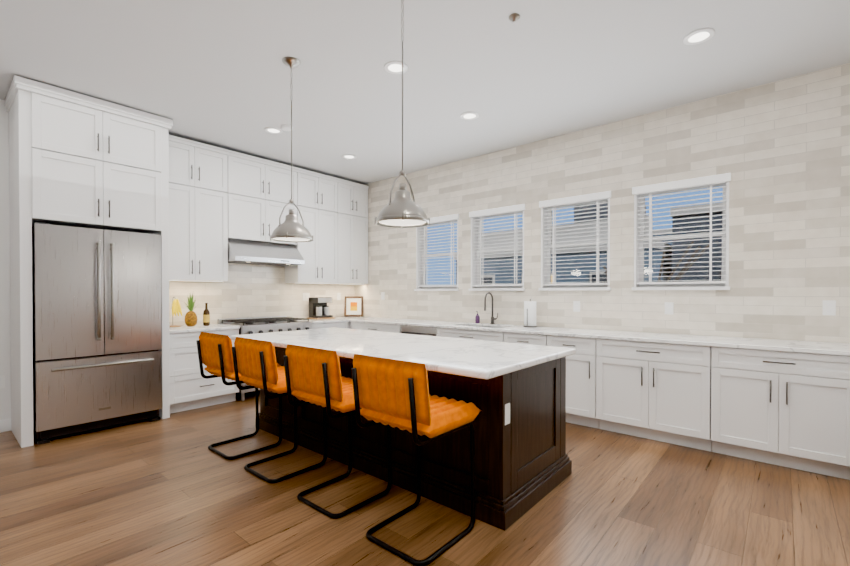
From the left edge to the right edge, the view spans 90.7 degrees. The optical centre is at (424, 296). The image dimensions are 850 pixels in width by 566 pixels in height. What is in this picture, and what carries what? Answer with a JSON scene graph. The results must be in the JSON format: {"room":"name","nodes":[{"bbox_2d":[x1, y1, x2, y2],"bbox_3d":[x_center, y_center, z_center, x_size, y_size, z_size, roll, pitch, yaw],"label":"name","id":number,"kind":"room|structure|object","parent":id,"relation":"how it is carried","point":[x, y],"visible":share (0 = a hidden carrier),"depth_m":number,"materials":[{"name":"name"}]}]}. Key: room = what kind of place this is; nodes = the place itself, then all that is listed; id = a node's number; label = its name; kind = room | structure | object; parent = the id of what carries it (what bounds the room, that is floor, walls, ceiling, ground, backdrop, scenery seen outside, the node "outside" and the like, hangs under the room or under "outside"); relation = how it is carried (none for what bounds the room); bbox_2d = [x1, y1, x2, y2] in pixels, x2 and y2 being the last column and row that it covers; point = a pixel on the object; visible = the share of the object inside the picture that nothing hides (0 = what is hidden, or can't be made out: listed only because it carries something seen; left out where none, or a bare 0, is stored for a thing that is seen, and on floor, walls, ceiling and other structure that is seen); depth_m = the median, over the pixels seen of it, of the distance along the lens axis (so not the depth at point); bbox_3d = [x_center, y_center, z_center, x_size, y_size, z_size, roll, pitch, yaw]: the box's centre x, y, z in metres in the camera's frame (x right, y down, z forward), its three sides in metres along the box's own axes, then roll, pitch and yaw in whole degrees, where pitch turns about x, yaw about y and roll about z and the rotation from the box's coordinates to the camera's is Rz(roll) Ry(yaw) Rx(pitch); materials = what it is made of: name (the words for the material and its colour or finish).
{"room":"kitchen","nodes":[
{"label":"kitchen","id":0,"kind":"room"},
{"bbox_2d":[0,99,354,419],"bbox_3d":[-3.976,-0.228,3.901,0.206,3.150,8.800,0,1,40],"label":"wall","id":1,"kind":"structure","parent":0,"point":[248,290],"depth_m":5.37,"materials":[{"name":"beige tile"}]},
{"bbox_2d":[0,419,10,431],"bbox_3d":[-5.298,1.206,2.199,0.015,0.110,4.475,0,1,40],"label":"baseboard","id":2,"kind":"structure","parent":1,"relation":"attached to","point":[5,425],"depth_m":3.87,"materials":[{"name":"white wood"}]},
{"bbox_2d":[16,139,163,234],"bbox_3d":[-3.219,-0.979,4.078,0.701,0.650,0.960,0,1,40],"label":"upper cabinet","id":3,"kind":"object","parent":1,"relation":"attached to","point":[79,160],"depth_m":3.78,"materials":[{"name":"white wood"}]},
{"bbox_2d":[16,79,163,162],"bbox_3d":[-3.219,-1.518,4.074,0.701,0.545,0.960,0,1,40],"label":"upper cabinet","id":4,"kind":"object","parent":1,"relation":"attached to","point":[54,114],"depth_m":3.75,"materials":[{"name":"white wood"}]},
{"bbox_2d":[161,175,235,282],"bbox_3d":[-2.735,-0.746,4.925,0.341,1.130,0.814,0,1,40],"label":"upper cabinet","id":5,"kind":"object","parent":1,"relation":"attached to","point":[200,218],"depth_m":4.80,"materials":[{"name":"white wood"}]},
{"bbox_2d":[164,131,235,186],"bbox_3d":[-2.735,-1.525,4.919,0.341,0.545,0.814,0,1,40],"label":"upper cabinet","id":6,"kind":"object","parent":1,"relation":"attached to","point":[186,158],"depth_m":4.82,"materials":[{"name":"white wood"}]},
{"bbox_2d":[228,239,304,265],"bbox_3d":[-2.138,-0.566,5.501,0.518,0.286,0.949,0,1,40],"label":"range hood","id":7,"kind":"object","parent":1,"relation":"attached to","point":[253,252],"visible":0.96,"depth_m":5.34,"materials":[{"name":"silver metal"}]},
{"bbox_2d":[236,195,299,246],"bbox_3d":[-2.200,-1.014,5.551,0.341,0.604,0.955,0,1,40],"label":"upper cabinet","id":8,"kind":"object","parent":1,"relation":"attached to","point":[256,219],"depth_m":5.38,"materials":[{"name":"white wood"}]},
{"bbox_2d":[236,152,303,206],"bbox_3d":[-2.200,-1.514,5.547,0.341,0.514,1.080,0,1,40],"label":"upper cabinet","id":9,"kind":"object","parent":1,"relation":"attached to","point":[257,178],"depth_m":5.47,"materials":[{"name":"white wood"}]},
{"bbox_2d":[303,293,309,300],"bbox_3d":[-1.786,0.007,6.306,0.009,0.118,0.120,0,1,40],"label":"electrical outlet plate","id":10,"kind":"object","parent":1,"relation":"attached to","point":[306,296],"depth_m":6.31,"materials":[{"name":"white plastic"}]},
{"bbox_2d":[285,207,343,282],"bbox_3d":[-1.667,-0.756,6.179,0.341,1.130,0.809,0,1,40],"label":"upper cabinet","id":11,"kind":"object","parent":1,"relation":"attached to","point":[323,256],"depth_m":6.09,"materials":[{"name":"white wood"}]},
{"bbox_2d":[304,169,343,214],"bbox_3d":[-1.667,-1.519,6.173,0.341,0.514,0.809,0,1,40],"label":"upper cabinet","id":12,"kind":"object","parent":1,"relation":"attached to","point":[323,192],"depth_m":6.14,"materials":[{"name":"white wood"}]},
{"bbox_2d":[336,215,367,284],"bbox_3d":[-1.265,-0.760,6.651,0.341,1.130,0.673,0,1,40],"label":"upper cabinet","id":13,"kind":"object","parent":1,"relation":"attached to","point":[355,228],"depth_m":6.59,"materials":[{"name":"white wood"}]},
{"bbox_2d":[344,180,367,218],"bbox_3d":[-1.265,-1.523,6.645,0.341,0.514,0.673,0,1,40],"label":"upper cabinet","id":14,"kind":"object","parent":1,"relation":"attached to","point":[355,194],"depth_m":6.59,"materials":[{"name":"white wood"}]},
{"bbox_2d":[0,390,849,565],"bbox_3d":[-0.313,1.323,0.661,9.600,0.100,8.600,0,1,40],"label":"floor","id":15,"kind":"structure","parent":0,"point":[173,490],"depth_m":2.48,"materials":[{"name":"brown wood"}]},
{"bbox_2d":[32,222,161,444],"bbox_3d":[-3.181,0.310,4.055,0.761,1.872,0.932,0,1,40],"label":"fridge","id":16,"kind":"object","parent":15,"relation":"on","point":[97,335],"visible":0.96,"depth_m":3.79,"materials":[{"name":"grey metal"}]},
{"bbox_2d":[169,329,238,413],"bbox_3d":[-2.649,0.810,4.823,0.621,0.860,0.747,0,1,40],"label":"base cabinet","id":17,"kind":"object","parent":15,"relation":"on","point":[189,390],"depth_m":4.52,"materials":[{"name":"white wood"}]},
{"bbox_2d":[169,324,239,332],"bbox_3d":[-2.643,0.364,4.814,0.639,0.030,0.748,0,1,40],"label":"countertop","id":18,"kind":"structure","parent":17,"relation":"on","point":[184,328],"depth_m":4.71,"materials":[{"name":"stone"}]},
{"bbox_2d":[169,297,182,326],"bbox_3d":[-2.854,0.176,4.788,0.184,0.345,0.140,0,1,40],"label":"stand","id":19,"kind":"object","parent":18,"relation":"on","point":[176,307],"visible":0.96,"depth_m":4.76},
{"bbox_2d":[184,294,197,326],"bbox_3d":[-2.686,0.146,4.838,0.168,0.405,0.184,0,1,40],"label":"pineapple","id":20,"kind":"object","parent":18,"relation":"on","point":[191,319],"visible":0.96,"depth_m":4.81,"materials":[{"name":"yellow food"}]},
{"bbox_2d":[203,303,209,325],"bbox_3d":[-2.587,0.212,4.968,0.072,0.270,0.073,0,1,40],"label":"bottle","id":21,"kind":"object","parent":18,"relation":"on","point":[206,317],"visible":1,"depth_m":4.94,"materials":[{"name":"brown glass"}]},
{"bbox_2d":[196,332,281,459],"bbox_3d":[-1.523,0.771,3.462,0.490,0.959,0.529,0,1,40],"label":"stool","id":22,"kind":"object","parent":15,"relation":"on","point":[215,356],"visible":0.69,"depth_m":3.32,"materials":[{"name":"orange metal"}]},
{"bbox_2d":[218,316,311,400],"bbox_3d":[-2.039,0.759,5.428,0.724,0.950,0.941,0,1,40],"label":"range","id":23,"kind":"object","parent":15,"relation":"on","point":[251,325],"visible":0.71,"depth_m":5.23,"materials":[{"name":"grey metal"}]},
{"bbox_2d":[232,337,326,482],"bbox_3d":[-1.055,0.774,3.063,0.490,0.959,0.529,0,1,40],"label":"stool","id":24,"kind":"object","parent":15,"relation":"on","point":[254,363],"visible":0.71,"depth_m":2.91,"materials":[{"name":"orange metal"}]},
{"bbox_2d":[312,322,348,328],"bbox_3d":[-1.571,0.799,6.090,0.621,0.860,0.650,0,1,40],"label":"base cabinet","id":25,"kind":"object","parent":15,"relation":"on","point":[336,324],"depth_m":5.92,"materials":[{"name":"white wood"}]},
{"bbox_2d":[297,317,348,323],"bbox_3d":[-1.560,0.354,6.083,0.641,0.030,0.657,0,1,40],"label":"countertop","id":26,"kind":"structure","parent":25,"relation":"on","point":[337,319],"depth_m":5.94,"materials":[{"name":"stone"}]},
{"bbox_2d":[307,297,334,319],"bbox_3d":[-1.562,0.177,6.302,0.270,0.319,0.320,0,1,40],"label":"coffee maker","id":27,"kind":"object","parent":26,"relation":"on","point":[318,308],"visible":1,"depth_m":6.24,"materials":[{"name":"brown plastic"}]},
{"bbox_2d":[283,344,390,518],"bbox_3d":[-0.537,0.778,2.622,0.490,0.959,0.529,0,1,40],"label":"stool","id":28,"kind":"object","parent":15,"relation":"on","point":[312,375],"visible":0.92,"depth_m":2.46,"materials":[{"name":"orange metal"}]},
{"bbox_2d":[349,321,392,332],"bbox_3d":[-0.508,0.800,6.050,0.998,0.860,0.623,0,1,40],"label":"base cabinet","id":29,"kind":"object","parent":15,"relation":"on","point":[352,325],"depth_m":5.84,"materials":[{"name":"white wood"}]},
{"bbox_2d":[255,348,571,530],"bbox_3d":[-0.281,0.826,3.486,2.684,0.849,0.963,0,1,40],"label":"kitchen island","id":30,"kind":"object","parent":15,"relation":"on","point":[515,393],"depth_m":2.60,"materials":[{"name":"brown wood"}]},
{"bbox_2d":[231,328,575,379],"bbox_3d":[-0.358,0.381,3.392,2.740,0.040,1.170,0,1,40],"label":"island countertop","id":31,"kind":"structure","parent":30,"relation":"on","point":[473,359],"depth_m":2.88,"materials":[{"name":"white stone"}]},
{"bbox_2d":[351,354,481,565],"bbox_3d":[-0.050,0.781,2.207,0.490,0.959,0.529,0,1,40],"label":"stool","id":32,"kind":"object","parent":15,"relation":"on","point":[393,393],"visible":1,"depth_m":2.06,"materials":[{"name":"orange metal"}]},
{"bbox_2d":[393,325,472,338],"bbox_3d":[0.104,0.804,5.529,0.733,0.860,0.623,0,1,40],"label":"base cabinet","id":33,"kind":"object","parent":15,"relation":"on","point":[417,330],"depth_m":5.12,"materials":[{"name":"white wood"}]},
{"bbox_2d":[497,332,536,344],"bbox_3d":[1.226,0.812,4.575,0.609,0.860,0.621,0,1,40],"label":"base cabinet","id":34,"kind":"object","parent":15,"relation":"on","point":[521,338],"depth_m":4.39,"materials":[{"name":"white wood"}]},
{"bbox_2d":[537,334,584,425],"bbox_3d":[1.593,0.814,4.262,0.605,0.860,0.621,0,1,40],"label":"base cabinet","id":35,"kind":"object","parent":15,"relation":"on","point":[575,363],"depth_m":4.02,"materials":[{"name":"white wood"}]},
{"bbox_2d":[585,338,696,448],"bbox_3d":[2.110,0.818,3.821,1.005,0.860,0.621,0,1,40],"label":"base cabinet","id":36,"kind":"object","parent":15,"relation":"on","point":[648,390],"depth_m":3.62,"materials":[{"name":"white wood"}]},
{"bbox_2d":[697,345,849,479],"bbox_3d":[2.733,0.822,3.291,0.879,0.860,0.621,0,1,40],"label":"base cabinet","id":37,"kind":"object","parent":15,"relation":"on","point":[786,409],"depth_m":3.05,"materials":[{"name":"white wood"}]},
{"bbox_2d":[349,317,849,355],"bbox_3d":[1.109,0.468,4.660,6.551,0.234,0.639,0,1,40],"label":"countertop","id":38,"kind":"structure","parent":37,"relation":"on","point":[829,348],"depth_m":3.74,"materials":[{"name":"stone"}]},
{"bbox_2d":[344,296,362,316],"bbox_3d":[-1.164,0.167,6.868,0.300,0.330,0.066,0,0,-5],"label":"framed art","id":39,"kind":"object","parent":38,"relation":"on","point":[353,307],"visible":1,"depth_m":6.86,"materials":[{"name":"white paper"}]},
{"bbox_2d":[475,311,479,322],"bbox_3d":[0.668,0.266,5.350,0.055,0.155,0.063,0,1,40],"label":"soap bottle","id":40,"kind":"object","parent":38,"relation":"on","point":[477,318],"visible":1,"depth_m":5.33,"materials":[{"name":"purple plastic"}]},
{"bbox_2d":[484,292,497,323],"bbox_3d":[0.807,0.148,5.132,0.109,0.396,0.212,0,1,40],"label":"faucet","id":41,"kind":"object","parent":38,"relation":"on","point":[492,319],"visible":1,"depth_m":5.17,"materials":[{"name":"grey metal"}]},
{"bbox_2d":[523,299,536,326],"bbox_3d":[1.201,0.189,4.788,0.160,0.320,0.160,0,1,40],"label":"paper towel","id":42,"kind":"object","parent":38,"relation":"on","point":[530,313],"visible":1,"depth_m":4.73,"materials":[{"name":"white paper"}]},
{"bbox_2d":[0,0,849,184],"bbox_3d":[-0.324,-1.828,0.776,9.800,0.100,8.800,0,1,40],"label":"ceiling","id":43,"kind":"structure","parent":0,"point":[216,73],"depth_m":3.24,"materials":[{"name":"white paint"}]},
{"bbox_2d":[264,124,292,133],"bbox_3d":[-1.551,-1.792,4.461,0.354,0.029,0.202,0,1,40],"label":"recessed light","id":44,"kind":"object","parent":43,"relation":"in","point":[285,127],"depth_m":4.50,"materials":[{"name":"white plastic"}]},
{"bbox_2d":[270,56,312,242],"bbox_3d":[-1.022,-1.111,3.216,0.312,1.371,0.312,0,1,40],"label":"pendant light","id":45,"kind":"object","parent":43,"relation":"hanging from","point":[291,228],"visible":1,"depth_m":3.17,"materials":[{"name":"silver metal"}]},
{"bbox_2d":[342,154,356,158],"bbox_3d":[-0.969,-1.800,5.371,0.182,0.029,0.176,0,1,40],"label":"recessed light","id":46,"kind":"object","parent":43,"relation":"in","point":[347,156],"depth_m":5.44,"materials":[{"name":"white plastic"}]},
{"bbox_2d":[384,61,407,73],"bbox_3d":[-0.224,-1.782,3.249,0.185,0.029,0.184,0,1,40],"label":"recessed light","id":47,"kind":"object","parent":43,"relation":"in","point":[393,67],"depth_m":3.29,"materials":[{"name":"white plastic"}]},
{"bbox_2d":[375,0,429,228],"bbox_3d":[-0.132,-1.105,2.458,0.312,1.371,0.312,0,1,40],"label":"pendant light","id":48,"kind":"object","parent":43,"relation":"hanging from","point":[402,210],"visible":1,"depth_m":2.41,"materials":[{"name":"silver metal"}]},
{"bbox_2d":[460,112,478,119],"bbox_3d":[0.439,-1.790,4.129,0.179,0.029,0.181,0,1,40],"label":"recessed light","id":49,"kind":"object","parent":43,"relation":"in","point":[467,115],"depth_m":4.18,"materials":[{"name":"white plastic"}]},
{"bbox_2d":[509,13,519,22],"bbox_3d":[0.568,-1.777,2.656,0.067,0.029,0.082,0,1,40],"label":"sprinkler","id":50,"kind":"object","parent":43,"relation":"in","point":[513,17],"depth_m":2.68,"materials":[{"name":"white"}]},
{"bbox_2d":[683,28,714,44],"bbox_3d":[1.862,-1.779,2.855,0.181,0.029,0.185,0,1,40],"label":"recessed light","id":51,"kind":"object","parent":43,"relation":"in","point":[699,36],"depth_m":2.89,"materials":[{"name":"white plastic"}]},
{"bbox_2d":[355,63,849,342],"bbox_3d":[2.541,-0.229,3.998,9.600,3.150,0.200,0,1,40],"label":"wall","id":52,"kind":"structure","parent":0,"point":[779,150],"depth_m":3.93,"materials":[{"name":"tile"}]},
{"bbox_2d":[381,292,384,299],"bbox_3d":[-0.663,-0.005,6.592,0.075,0.118,0.009,0,1,40],"label":"electrical outlet plate","id":53,"kind":"object","parent":52,"relation":"attached to","point":[382,293],"depth_m":6.58,"materials":[{"name":"white plastic"}]},
{"bbox_2d":[414,219,458,290],"bbox_3d":[0.212,-0.590,5.958,0.784,1.030,0.228,0,1,40],"label":"window","id":54,"kind":"structure","parent":52,"relation":"in","point":[419,257],"depth_m":6.13,"materials":[{"name":"white"}]},
{"bbox_2d":[419,214,458,286],"label":"window blinds","id":55,"kind":"object","parent":52,"relation":"attached to","point":[455,216],"depth_m":5.87,"materials":[{"name":"white plastic"}]},
{"bbox_2d":[469,210,524,290],"bbox_3d":[0.947,-0.585,5.332,0.794,1.030,0.228,0,1,40],"label":"window","id":56,"kind":"structure","parent":52,"relation":"in","point":[475,269],"depth_m":5.50,"materials":[{"name":"white"}]},
{"bbox_2d":[469,204,524,285],"label":"window blinds","id":57,"kind":"object","parent":52,"relation":"attached to","point":[514,208],"depth_m":5.26,"materials":[{"name":"white plastic"}]},
{"bbox_2d":[538,198,610,290],"bbox_3d":[1.693,-0.580,4.696,0.794,1.030,0.228,0,1,40],"label":"window","id":58,"kind":"structure","parent":52,"relation":"in","point":[544,279],"depth_m":4.80,"materials":[{"name":"white"}]},
{"bbox_2d":[539,191,610,284],"label":"window blinds","id":59,"kind":"object","parent":52,"relation":"attached to","point":[607,194],"depth_m":4.64,"materials":[{"name":"white plastic"}]},
{"bbox_2d":[573,301,579,311],"bbox_3d":[1.666,0.111,4.609,0.075,0.118,0.006,0,1,40],"label":"electrical outlet plate","id":60,"kind":"object","parent":52,"relation":"attached to","point":[576,304],"depth_m":4.61,"materials":[{"name":"white plastic"}]},
{"bbox_2d":[664,302,673,314],"bbox_3d":[2.344,0.116,4.032,0.075,0.118,0.006,0,1,40],"label":"electrical outlet plate","id":61,"kind":"object","parent":52,"relation":"attached to","point":[669,306],"depth_m":4.03,"materials":[{"name":"white plastic"}]},
{"bbox_2d":[632,181,729,289],"bbox_3d":[2.458,-0.574,4.044,0.804,1.030,0.228,0,1,40],"label":"window","id":62,"kind":"structure","parent":52,"relation":"in","point":[638,273],"depth_m":4.07,"materials":[{"name":"white"}]},
{"bbox_2d":[632,173,730,283],"label":"window blinds","id":63,"kind":"object","parent":52,"relation":"attached to","point":[692,182],"depth_m":3.98,"materials":[{"name":"white plastic"}]},
{"bbox_2d":[822,300,835,315],"bbox_3d":[3.189,0.092,3.311,0.075,0.118,0.006,0,1,40],"label":"electrical outlet plate","id":64,"kind":"object","parent":52,"relation":"attached to","point":[829,307],"depth_m":3.31,"materials":[{"name":"white plastic"}]},
{"label":"outside","id":65,"kind":"structure","parent":0,"visible":0},
{"bbox_2d":[454,202,722,284],"bbox_3d":[16.896,2.010,20.557,70.000,11.600,36.000,0,1,40],"label":"buildings","id":66,"kind":"structure","parent":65,"point":[588,279],"depth_m":13.40,"materials":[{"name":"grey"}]}
]}

